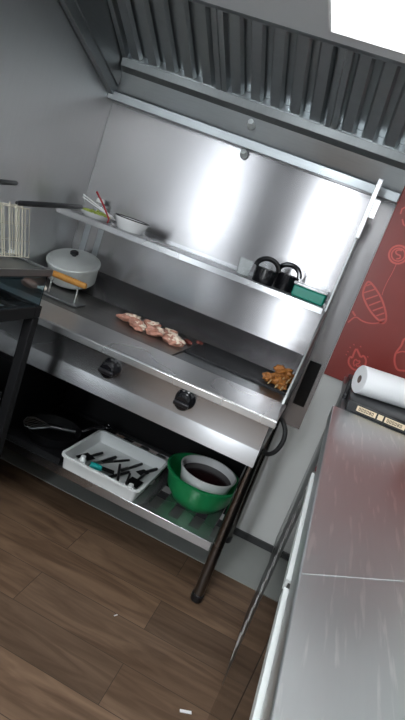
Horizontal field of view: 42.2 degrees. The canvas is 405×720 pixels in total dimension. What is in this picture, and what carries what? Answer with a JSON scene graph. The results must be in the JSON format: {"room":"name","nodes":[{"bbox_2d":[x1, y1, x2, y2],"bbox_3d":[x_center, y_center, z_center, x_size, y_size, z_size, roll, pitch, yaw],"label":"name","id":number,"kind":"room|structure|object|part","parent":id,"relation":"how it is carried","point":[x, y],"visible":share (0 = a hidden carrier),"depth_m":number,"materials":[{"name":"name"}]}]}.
{"room":"commercial kitchen","nodes":[
{"label":"commercial kitchen","id":0,"kind":"room"},
{"bbox_2d":[0,0,112,278],"bbox_3d":[-1.218,-0.512,0.421,0.060,2.650,4.500,23,14,12],"label":"wall","id":1,"kind":"structure","parent":0,"point":[55,106],"depth_m":2.08,"materials":[{"name":"metal"}]},
{"bbox_2d":[0,459,255,719],"bbox_3d":[-0.601,1.168,0.530,2.400,0.050,4.550,23,14,12],"label":"floor","id":2,"kind":"structure","parent":0,"point":[68,566],"depth_m":1.83,"materials":[{"name":"brown wood"}]},
{"bbox_2d":[0,248,53,456],"bbox_3d":[-1.002,0.174,1.389,0.431,1.071,1.050,23,14,12],"label":"table","id":3,"kind":"object","parent":2,"relation":"on","point":[22,280],"depth_m":1.69,"materials":[{"name":"metal"}]},
{"bbox_2d":[0,179,17,184],"bbox_3d":[-0.790,-0.469,1.520,0.034,0.228,0.713,23,14,12],"label":"basket","id":4,"kind":"object","parent":3,"relation":"on","point":[2,182],"visible":1,"depth_m":1.78,"materials":[{"name":"silver metal"}]},
{"bbox_3d":[-0.715,0.258,1.853,0.035,0.884,0.035,23,14,12],"label":"leg","id":5,"kind":"part","parent":3,"relation":"part of","materials":[{"name":"black metal"}]},
{"bbox_3d":[-0.880,-0.163,1.299,0.428,0.041,1.050,23,14,12],"label":"stand frame","id":6,"kind":"part","parent":3,"relation":"part of","materials":[{"name":"black metal"}]},
{"bbox_3d":[-0.669,-0.150,1.242,0.006,0.102,1.018,23,14,12],"label":"glass","id":7,"kind":"part","parent":3,"relation":"part of","materials":[{"name":"blue"}]},
{"bbox_2d":[0,248,51,276],"bbox_3d":[-0.835,-0.287,1.266,0.428,0.024,1.050,23,14,12],"label":"countertop","id":8,"kind":"structure","parent":3,"relation":"on","point":[5,262],"depth_m":1.67,"materials":[{"name":"metal"}]},
{"bbox_2d":[0,200,83,257],"bbox_3d":[-0.604,-0.418,1.577,0.038,0.214,0.812,23,15,13],"label":"basket","id":9,"kind":"object","parent":3,"relation":"on","point":[19,204],"visible":1,"depth_m":1.66,"materials":[{"name":"silver metal"}]},
{"bbox_3d":[-0.504,-0.521,1.765,0.018,0.052,0.367,24,15,14],"label":"rack handle","id":10,"kind":"part","parent":9,"relation":"part of","materials":[{"name":"black plastic"}]},
{"bbox_2d":[0,271,303,603],"bbox_3d":[-0.341,0.248,2.229,1.328,0.958,0.796,23,14,12],"label":"griddle","id":11,"kind":"object","parent":2,"relation":"on","point":[212,399],"visible":0.72,"depth_m":1.98,"materials":[{"name":"metal"}]},
{"bbox_2d":[7,404,110,461],"bbox_3d":[-0.647,0.321,2.397,0.286,0.018,0.471,23,14,12],"label":"baking tray","id":12,"kind":"object","parent":11,"relation":"on","point":[17,432],"visible":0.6,"depth_m":2.33,"materials":[{"name":"black metal"}]},
{"bbox_2d":[25,413,111,448],"bbox_3d":[-0.623,0.297,2.359,0.252,0.090,0.364,29,17,32],"label":"frying pan","id":13,"kind":"object","parent":12,"relation":"on","point":[52,438],"visible":0.92,"depth_m":2.35,"materials":[{"name":"black metal"}]},
{"bbox_2d":[23,416,75,433],"bbox_3d":[-0.660,0.289,2.264,0.226,0.052,0.054,17,15,-14],"label":"whisk","id":14,"kind":"object","parent":13,"relation":"on","point":[42,426],"visible":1,"depth_m":2.27,"materials":[{"name":"metal"}]},
{"bbox_3d":[-0.609,0.303,2.290,0.110,0.018,0.015,15,15,-20],"label":"handle","id":15,"kind":"part","parent":14,"relation":"part of","materials":[{"name":"metal"}]},
{"bbox_3d":[-0.503,0.315,2.396,0.108,0.061,0.021,12,16,-30],"label":"pan handle","id":16,"kind":"part","parent":13,"relation":"part of","materials":[{"name":"black metal"}]},
{"bbox_2d":[43,271,86,307],"bbox_3d":[-0.577,-0.302,2.184,0.190,0.106,0.090,22,14,9],"label":"press","id":17,"kind":"object","parent":11,"relation":"on","point":[58,297],"visible":0.77,"depth_m":2.17,"materials":[{"name":"metal"}]},
{"bbox_3d":[-0.633,-0.318,2.195,0.014,0.073,0.008,23,14,12],"label":"handle post","id":18,"kind":"part","parent":17,"relation":"part of","materials":[{"name":"metal"}]},
{"bbox_3d":[-0.593,-0.258,2.196,0.190,0.009,0.090,22,14,9],"label":"press plate","id":19,"kind":"part","parent":17,"relation":"part of","materials":[{"name":"metal"}]},
{"bbox_3d":[-0.564,-0.337,2.175,0.184,0.029,0.028,22,14,9],"label":"wooden handle","id":20,"kind":"part","parent":17,"relation":"part of","materials":[{"name":"brown wood"}]},
{"bbox_3d":[-0.525,-0.274,2.176,0.014,0.073,0.008,23,14,12],"label":"handle post","id":21,"kind":"part","parent":17,"relation":"part of","materials":[{"name":"metal"}]},
{"bbox_2d":[46,248,100,289],"bbox_3d":[-0.608,-0.428,2.451,0.249,0.176,0.246,6,20,-44],"label":"pot","id":22,"kind":"object","parent":11,"relation":"on","point":[81,265],"visible":0.94,"depth_m":2.40,"materials":[{"name":"metal"}]},
{"bbox_3d":[-0.597,-0.468,2.433,0.248,0.035,0.248,23,35,12],"label":"pan lid","id":23,"kind":"part","parent":22,"relation":"part of","materials":[{"name":"metal"}]},
{"bbox_3d":[-0.591,-0.491,2.418,0.038,0.025,0.038,23,34,12],"label":"lid knob","id":24,"kind":"part","parent":22,"relation":"part of","materials":[{"name":"black plastic"}]},
{"bbox_3d":[-0.442,0.434,2.366,1.218,0.038,0.540,23,14,12],"label":"shelf frame","id":25,"kind":"part","parent":11,"relation":"part of","materials":[{"name":"metal"}]},
{"bbox_3d":[-0.320,0.029,1.802,0.072,0.072,0.052,23,14,12],"label":"knob","id":26,"kind":"part","parent":11,"relation":"part of","materials":[{"name":"black plastic"}]},
{"bbox_2d":[62,430,166,501],"bbox_3d":[-0.368,0.443,2.234,0.363,0.062,0.362,23,14,12],"label":"tray","id":27,"kind":"object","parent":11,"relation":"on","point":[106,442],"depth_m":2.27,"materials":[{"name":"white plastic"}]},
{"bbox_2d":[78,455,85,463],"bbox_3d":[-0.492,0.416,2.136,0.030,0.060,0.030,23,14,12],"label":"plastic pot","id":28,"kind":"object","parent":27,"relation":"in","point":[82,459],"visible":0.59,"depth_m":2.12,"materials":[{"name":"white plastic"}]},
{"bbox_2d":[76,452,102,460],"bbox_3d":[-0.473,0.407,2.234,0.050,0.015,0.129,29,17,31],"label":"spatula","id":29,"kind":"object","parent":27,"relation":"in","point":[88,456],"visible":0.82,"depth_m":2.22,"materials":[{"name":"black plastic"}]},
{"bbox_3d":[-0.493,0.409,2.208,0.050,0.007,0.065,29,17,31],"label":"blade","id":30,"kind":"part","parent":29,"relation":"part of","materials":[{"name":"black"}]},
{"bbox_3d":[-0.455,0.407,2.260,0.014,0.015,0.065,29,16,30],"label":"handle","id":31,"kind":"part","parent":29,"relation":"part of","materials":[{"name":"black plastic"}]},
{"bbox_2d":[89,462,113,474],"bbox_3d":[-0.410,0.441,2.142,0.105,0.029,0.030,17,14,-11],"label":"peeler","id":32,"kind":"object","parent":27,"relation":"in","point":[96,466],"visible":0.98,"depth_m":2.13,"materials":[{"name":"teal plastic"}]},
{"bbox_3d":[-0.435,0.433,2.137,0.052,0.029,0.028,18,14,-8],"label":"handle","id":33,"kind":"part","parent":32,"relation":"part of","materials":[{"name":"teal plastic"}]},
{"bbox_3d":[-0.388,0.452,2.148,0.055,0.009,0.030,17,14,-11],"label":"blade","id":34,"kind":"part","parent":32,"relation":"part of","materials":[{"name":"black"}]},
{"bbox_2d":[87,456,116,465],"bbox_3d":[-0.433,0.434,2.234,0.020,0.016,0.194,28,16,27],"label":"kitchen knife","id":35,"kind":"object","parent":27,"relation":"in","point":[112,457],"visible":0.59,"depth_m":2.25,"materials":[{"name":"black plastic"}]},
{"bbox_3d":[-0.408,0.432,2.277,0.016,0.016,0.094,27,16,26],"label":"handle","id":36,"kind":"part","parent":35,"relation":"part of","materials":[{"name":"black plastic"}]},
{"bbox_2d":[94,459,129,462],"bbox_3d":[-0.392,0.439,2.271,0.183,0.012,0.016,6,20,-43],"label":"butter knife","id":37,"kind":"object","parent":27,"relation":"in","point":[122,460],"visible":0.78,"depth_m":2.28,"materials":[{"name":"black metal"}]},
{"bbox_3d":[-0.356,0.443,2.305,0.083,0.012,0.011,7,19,-43],"label":"handle","id":38,"kind":"part","parent":37,"relation":"part of","materials":[{"name":"black plastic"}]},
{"bbox_3d":[-0.345,0.467,2.158,0.013,0.016,0.142,18,14,-10],"label":"ladle handle","id":39,"kind":"part","parent":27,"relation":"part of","materials":[{"name":"black plastic"}]},
{"bbox_2d":[109,471,129,477],"bbox_3d":[-0.356,0.477,2.174,0.014,0.015,0.142,30,17,33],"label":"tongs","id":40,"kind":"object","parent":27,"relation":"in","point":[125,472],"visible":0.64,"depth_m":2.19,"materials":[{"name":"black metal"}]},
{"bbox_2d":[121,463,142,471],"bbox_3d":[-0.309,0.467,2.278,0.018,0.014,0.149,28,16,28],"label":"carving fork","id":41,"kind":"object","parent":27,"relation":"in","point":[139,464],"visible":0.81,"depth_m":2.28,"materials":[{"name":"black metal"}]},
{"bbox_3d":[-0.294,0.466,2.304,0.014,0.014,0.089,28,16,28],"label":"handle","id":42,"kind":"part","parent":41,"relation":"part of","materials":[{"name":"black plastic"}]},
{"bbox_2d":[125,473,145,488],"bbox_3d":[-0.271,0.498,2.188,0.059,0.015,0.122,23,14,12],"label":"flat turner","id":43,"kind":"object","parent":27,"relation":"in","point":[136,482],"visible":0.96,"depth_m":2.17,"materials":[{"name":"black plastic"}]},
{"bbox_3d":[-0.281,0.504,2.161,0.055,0.007,0.060,24,15,16],"label":"blade","id":44,"kind":"part","parent":43,"relation":"part of","materials":[{"name":"black plastic"}]},
{"bbox_2d":[136,468,157,474],"bbox_3d":[-0.238,0.486,2.290,0.035,0.016,0.115,30,17,34],"label":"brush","id":45,"kind":"object","parent":27,"relation":"in","point":[140,472],"visible":1,"depth_m":2.28,"materials":[{"name":"black plastic"}]},
{"bbox_3d":[-0.258,0.486,2.264,0.035,0.004,0.050,30,17,34],"label":"blade","id":46,"kind":"part","parent":45,"relation":"part of","materials":[{"name":"black plastic"}]},
{"bbox_3d":[-0.223,0.486,2.310,0.016,0.016,0.065,30,17,34],"label":"handle","id":47,"kind":"part","parent":45,"relation":"part of","materials":[{"name":"black plastic"}]},
{"bbox_2d":[116,313,140,321],"bbox_3d":[-0.312,-0.183,2.240,0.100,0.040,0.086,23,14,12],"label":"chicken piece","id":48,"kind":"object","parent":11,"relation":"on","point":[125,317],"visible":0.75,"depth_m":2.21,"materials":[{"name":"pink food"}]},
{"bbox_3d":[-0.365,0.038,1.891,1.264,0.169,0.119,23,14,12],"label":"control panel","id":49,"kind":"part","parent":11,"relation":"part of","materials":[{"name":"metal"}]},
{"bbox_2d":[128,318,146,331],"bbox_3d":[-0.270,-0.148,2.171,0.067,0.039,0.103,8,18,-39],"label":"chicken piece","id":50,"kind":"object","parent":11,"relation":"on","point":[138,325],"visible":1,"depth_m":2.15,"materials":[{"name":"pink food"}]},
{"bbox_2d":[143,319,161,326],"bbox_3d":[-0.226,-0.155,2.254,0.099,0.039,0.073,23,14,12],"label":"chicken piece","id":51,"kind":"object","parent":11,"relation":"on","point":[146,322],"visible":0.56,"depth_m":2.24,"materials":[{"name":"pink food"}]},
{"bbox_3d":[-0.320,0.268,2.596,1.215,0.565,0.006,23,14,12],"label":"panel","id":52,"kind":"part","parent":11,"relation":"part of","materials":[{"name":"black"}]},
{"bbox_2d":[145,325,164,336],"bbox_3d":[-0.193,-0.121,2.167,0.093,0.042,0.072,17,15,-14],"label":"chicken piece","id":53,"kind":"object","parent":11,"relation":"on","point":[155,331],"visible":0.99,"depth_m":2.14,"materials":[{"name":"pink food"}]},
{"bbox_2d":[162,328,177,334],"bbox_3d":[-0.144,-0.118,2.236,0.089,0.036,0.072,23,14,12],"label":"chicken piece","id":54,"kind":"object","parent":11,"relation":"on","point":[166,330],"visible":0.52,"depth_m":2.22,"materials":[{"name":"pink food"}]},
{"bbox_2d":[162,333,185,346],"bbox_3d":[-0.116,-0.086,2.136,0.100,0.044,0.073,29,16,30],"label":"chicken piece","id":55,"kind":"object","parent":11,"relation":"on","point":[172,339],"visible":1,"depth_m":2.12,"materials":[{"name":"pink food"}]},
{"bbox_3d":[-0.062,0.134,1.740,0.072,0.072,0.052,23,14,12],"label":"knob","id":56,"kind":"part","parent":11,"relation":"part of","materials":[{"name":"black plastic"}]},
{"bbox_2d":[183,339,192,344],"bbox_3d":[-0.060,-0.079,2.243,0.054,0.018,0.027,30,17,34],"label":"scrap","id":57,"kind":"object","parent":11,"relation":"on","point":[187,341],"visible":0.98,"depth_m":2.23,"materials":[{"name":"food"}]},
{"bbox_2d":[167,452,238,513],"bbox_3d":[-0.011,0.537,2.228,0.334,0.132,0.334,23,14,12],"label":"plastic bowl","id":58,"kind":"object","parent":11,"relation":"on","point":[191,498],"visible":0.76,"depth_m":2.11,"materials":[{"name":"green plastic"}]},
{"bbox_2d":[180,455,236,494],"bbox_3d":[0.004,0.529,2.218,0.246,0.146,0.246,23,14,12],"label":"steel bowl","id":59,"kind":"object","parent":58,"relation":"in","point":[204,473],"visible":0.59,"depth_m":2.21,"materials":[{"name":"white metal"}]},
{"bbox_3d":[0.089,0.623,1.969,0.042,0.639,0.042,23,14,12],"label":"leg","id":60,"kind":"part","parent":11,"relation":"part of","materials":[{"name":"metal"}]},
{"bbox_3d":[0.097,0.076,1.994,0.446,0.028,0.143,23,14,12],"label":"drip plate","id":61,"kind":"part","parent":11,"relation":"part of","materials":[{"name":"metal"}]},
{"bbox_3d":[0.227,0.550,2.428,0.042,0.639,0.042,23,14,12],"label":"leg","id":62,"kind":"part","parent":11,"relation":"part of","materials":[{"name":"metal"}]},
{"bbox_2d":[262,372,279,384],"bbox_3d":[0.281,0.071,2.076,0.096,0.045,0.050,19,14,-6],"label":"chicken piece","id":63,"kind":"object","parent":11,"relation":"on","point":[267,376],"visible":0.68,"depth_m":2.07,"materials":[{"name":"brown food"}]},
{"bbox_2d":[271,376,287,390],"bbox_3d":[0.302,0.088,2.039,0.079,0.046,0.051,30,17,33],"label":"chicken piece","id":64,"kind":"object","parent":11,"relation":"on","point":[280,382],"visible":0.94,"depth_m":2.03,"materials":[{"name":"brown food"}]},
{"bbox_3d":[0.334,0.080,2.105,0.067,0.048,0.056,23,14,12],"label":"chicken piece","id":65,"kind":"object","parent":11,"relation":"on","visible":0},
{"bbox_2d":[273,365,292,379],"bbox_3d":[0.320,0.050,2.091,0.083,0.052,0.053,26,15,21],"label":"chicken piece","id":66,"kind":"object","parent":65,"relation":"on","point":[284,372],"visible":0.97,"depth_m":2.08,"materials":[{"name":"brown food"}]},
{"bbox_2d":[180,709,191,713],"bbox_3d":[-0.051,1.058,1.578,0.037,0.003,0.009,18,14,-10],"label":"paper scrap","id":67,"kind":"object","parent":2,"relation":"on","point":[181,710],"visible":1,"depth_m":1.58,"materials":[{"name":"white paper"}]},
{"bbox_2d":[207,406,404,719],"bbox_3d":[0.267,0.914,0.613,0.769,0.950,2.475,23,14,12],"label":"table","id":68,"kind":"object","parent":2,"relation":"on","point":[321,636],"depth_m":0.81,"materials":[{"name":"metal"}]},
{"bbox_3d":[-0.050,0.757,0.681,0.022,0.783,0.484,23,14,12],"label":"door","id":69,"kind":"part","parent":68,"relation":"part of","materials":[{"name":"metal"}]},
{"bbox_3d":[0.092,0.681,1.155,0.022,0.783,0.488,23,14,12],"label":"door","id":70,"kind":"part","parent":68,"relation":"part of","materials":[{"name":"metal"}]},
{"bbox_3d":[0.063,0.400,0.591,0.014,0.019,0.476,23,14,12],"label":"handle","id":71,"kind":"part","parent":68,"relation":"part of","materials":[{"name":"metal"}]},
{"bbox_3d":[0.234,0.611,1.617,0.014,0.780,0.466,23,14,12],"label":"vent panel","id":72,"kind":"part","parent":68,"relation":"part of","materials":[{"name":"grey metal"}]},
{"bbox_3d":[0.204,0.324,1.064,0.014,0.019,0.480,23,14,12],"label":"handle","id":73,"kind":"part","parent":68,"relation":"part of","materials":[{"name":"metal"}]},
{"bbox_2d":[269,377,404,560],"bbox_3d":[0.719,0.689,2.077,0.738,0.944,0.596,23,14,12],"label":"stand","id":74,"kind":"object","parent":2,"relation":"on","point":[341,402],"visible":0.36,"depth_m":2.27,"materials":[{"name":"metal"}]},
{"bbox_2d":[342,374,353,398],"bbox_3d":[0.563,0.088,1.995,0.027,0.085,0.210,23,14,12],"label":"tape dispenser","id":75,"kind":"object","parent":74,"relation":"on","point":[348,382],"visible":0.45,"depth_m":1.93,"materials":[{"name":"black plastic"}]},
{"bbox_2d":[345,384,404,433],"bbox_3d":[0.706,0.193,1.883,0.382,0.044,0.353,23,14,12],"label":"scale","id":76,"kind":"object","parent":74,"relation":"on","point":[390,416],"visible":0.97,"depth_m":1.75,"materials":[{"name":"black plastic"}]},
{"bbox_2d":[352,365,404,408],"bbox_3d":[0.670,0.104,1.858,0.260,0.102,0.102,17,14,-11],"label":"paper roll","id":77,"kind":"object","parent":76,"relation":"on","point":[367,381],"visible":1,"depth_m":1.81,"materials":[{"name":"white paper"}]},
{"bbox_2d":[114,102,403,545],"bbox_3d":[0.491,-0.402,2.345,2.400,2.650,0.080,23,14,12],"label":"wall","id":78,"kind":"structure","parent":0,"point":[280,476],"depth_m":2.48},
{"bbox_2d":[0,447,270,590],"bbox_3d":[-0.369,0.683,2.542,1.468,0.004,0.329,23,14,12],"label":"trim","id":79,"kind":"structure","parent":78,"relation":"attached to","point":[240,560],"depth_m":2.44,"materials":[{"name":"metal"}]},
{"bbox_2d":[145,485,273,552],"bbox_3d":[0.041,0.795,2.620,2.300,0.035,0.014,23,14,12],"label":"baseboard","id":80,"kind":"structure","parent":78,"relation":"attached to","point":[238,532],"depth_m":2.58,"materials":[{"name":"grey"}]},
{"bbox_2d":[58,0,404,203],"bbox_3d":[0.390,-1.003,1.518,1.980,0.764,1.358,25,15,12],"label":"extractor hood","id":81,"kind":"object","parent":78,"relation":"attached to","point":[315,87],"visible":1,"depth_m":2.05,"materials":[{"name":"metal"}]},
{"bbox_3d":[-0.449,-1.438,1.669,0.010,0.660,1.300,25,15,12],"label":"cheek plate","id":82,"kind":"part","parent":81,"relation":"part of","materials":[{"name":"metal"}]},
{"bbox_3d":[0.507,-0.910,2.117,1.935,0.056,0.034,25,15,12],"label":"filter rail","id":83,"kind":"part","parent":81,"relation":"part of","materials":[{"name":"metal"}]},
{"bbox_2d":[327,0,404,54],"bbox_3d":[0.655,-0.892,1.436,0.666,0.064,0.299,23,14,12],"label":"lamp","id":84,"kind":"object","parent":81,"relation":"attached to","point":[376,23],"depth_m":1.51,"materials":[{"name":"white"}]},
{"bbox_2d":[71,102,395,428],"bbox_3d":[0.014,-0.441,2.437,1.370,1.096,0.004,23,14,12],"label":"backsplash","id":85,"kind":"structure","parent":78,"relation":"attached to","point":[193,190],"depth_m":2.38,"materials":[{"name":"metal"}]},
{"bbox_2d":[56,191,327,313],"bbox_3d":[-0.062,-0.410,2.315,1.232,0.340,0.283,23,14,12],"label":"wall shelf","id":86,"kind":"object","parent":85,"relation":"attached to","point":[165,246],"depth_m":2.24,"materials":[{"name":"metal"}]},
{"bbox_3d":[-0.579,-0.605,2.584,0.030,0.218,0.002,23,14,12],"label":"bracket plate","id":87,"kind":"part","parent":86,"relation":"part of","materials":[{"name":"metal"}]},
{"bbox_2d":[80,208,114,221],"bbox_3d":[-0.482,-0.665,2.388,0.180,0.038,0.180,23,14,12],"label":"oval dish","id":88,"kind":"object","parent":86,"relation":"on","point":[98,215],"visible":0.91,"depth_m":2.34,"materials":[{"name":"white ceramic"}]},
{"bbox_2d":[83,194,113,218],"bbox_3d":[-0.465,-0.686,2.340,0.185,0.055,0.024,25,15,20],"label":"serving tongs","id":89,"kind":"object","parent":88,"relation":"on","point":[97,206],"visible":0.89,"depth_m":2.34,"materials":[{"name":"silver metal"}]},
{"bbox_3d":[-0.513,-0.577,2.569,0.030,0.218,0.002,23,14,12],"label":"bracket plate","id":90,"kind":"part","parent":86,"relation":"part of","materials":[{"name":"metal"}]},
{"bbox_2d":[93,198,104,211],"bbox_3d":[-0.495,-0.728,2.504,0.046,0.085,0.046,23,14,12],"label":"glass jar","id":91,"kind":"object","parent":86,"relation":"on","point":[98,201],"visible":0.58,"depth_m":2.48,"materials":[{"name":"glass"}]},
{"bbox_3d":[-0.441,-0.676,2.320,0.132,0.113,0.014,30,17,34],"label":"red spoon handle","id":92,"kind":"part","parent":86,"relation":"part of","materials":[{"name":"red plastic"}]},
{"bbox_2d":[115,213,149,234],"bbox_3d":[-0.318,-0.599,2.329,0.162,0.056,0.162,23,14,12],"label":"enamel bowl","id":93,"kind":"object","parent":86,"relation":"on","point":[126,223],"visible":1,"depth_m":2.28,"materials":[{"name":"white"}]},
{"bbox_2d":[236,257,254,276],"bbox_3d":[0.176,-0.387,2.188,0.066,0.068,0.066,23,14,12],"label":"clear tumbler","id":94,"kind":"object","parent":86,"relation":"on","point":[244,267],"visible":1,"depth_m":2.17,"materials":[{"name":"clear glass"}]},
{"bbox_2d":[252,256,280,286],"bbox_3d":[0.263,-0.369,2.150,0.099,0.112,0.099,28,16,28],"label":"pot","id":95,"kind":"object","parent":86,"relation":"on","point":[262,275],"visible":1,"depth_m":2.13,"materials":[{"name":"black metal"}]},
{"bbox_3d":[0.254,-0.345,2.156,0.100,0.060,0.100,23,14,12],"label":"pot","id":96,"kind":"part","parent":95,"relation":"part of","materials":[{"name":"black metal"}]},
{"bbox_3d":[0.273,-0.396,2.142,0.116,0.052,0.021,18,14,-7],"label":"pot handle","id":97,"kind":"part","parent":95,"relation":"part of","materials":[{"name":"black"}]},
{"bbox_2d":[273,262,301,292],"bbox_3d":[0.356,-0.350,2.195,0.099,0.118,0.099,13,16,-26],"label":"pot","id":98,"kind":"object","parent":86,"relation":"on","point":[283,281],"visible":0.81,"depth_m":2.17,"materials":[{"name":"black metal"}]},
{"bbox_3d":[0.348,-0.327,2.201,0.100,0.066,0.100,23,14,12],"label":"pot","id":99,"kind":"part","parent":98,"relation":"part of","materials":[{"name":"black metal"}]},
{"bbox_3d":[0.367,-0.380,2.187,0.117,0.052,0.021,25,15,18],"label":"pot handle","id":100,"kind":"part","parent":98,"relation":"part of","materials":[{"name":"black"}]},
{"bbox_2d":[291,280,329,305],"bbox_3d":[0.441,-0.274,2.148,0.142,0.060,0.138,23,14,12],"label":"tub","id":101,"kind":"object","parent":86,"relation":"on","point":[305,291],"visible":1,"depth_m":2.09,"materials":[{"name":"teal plastic"}]},
{"bbox_3d":[0.449,-0.295,2.143,0.142,0.013,0.138,23,14,12],"label":"tub lid","id":102,"kind":"part","parent":101,"relation":"part of","materials":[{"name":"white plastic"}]},
{"bbox_2d":[293,360,321,406],"bbox_3d":[0.474,0.108,2.378,0.055,0.217,0.012,23,14,12],"label":"plate","id":103,"kind":"object","parent":85,"relation":"attached to","point":[313,368],"visible":1,"depth_m":2.37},
{"bbox_2d":[282,178,382,403],"bbox_3d":[0.505,-0.257,1.986,0.044,0.881,0.624,23,14,12],"label":"guard","id":104,"kind":"object","parent":85,"relation":"attached to","point":[373,205],"visible":1,"depth_m":1.99,"materials":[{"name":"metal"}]},
{"bbox_3d":[0.495,-0.260,1.989,0.007,0.877,0.624,23,14,12],"label":"guard plate","id":105,"kind":"part","parent":104,"relation":"part of","materials":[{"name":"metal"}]},
{"bbox_3d":[0.628,-0.571,1.981,0.018,0.226,0.009,23,14,12],"label":"edge trim","id":106,"kind":"part","parent":104,"relation":"part of","materials":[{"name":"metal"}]},
{"bbox_2d":[324,186,404,380],"bbox_3d":[1.136,-0.171,2.140,0.974,0.920,0.012,23,14,12],"label":"wall panel","id":107,"kind":"object","parent":78,"relation":"attached to","point":[372,335],"visible":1,"depth_m":2.24,"materials":[{"name":"red paint"}]}
]}

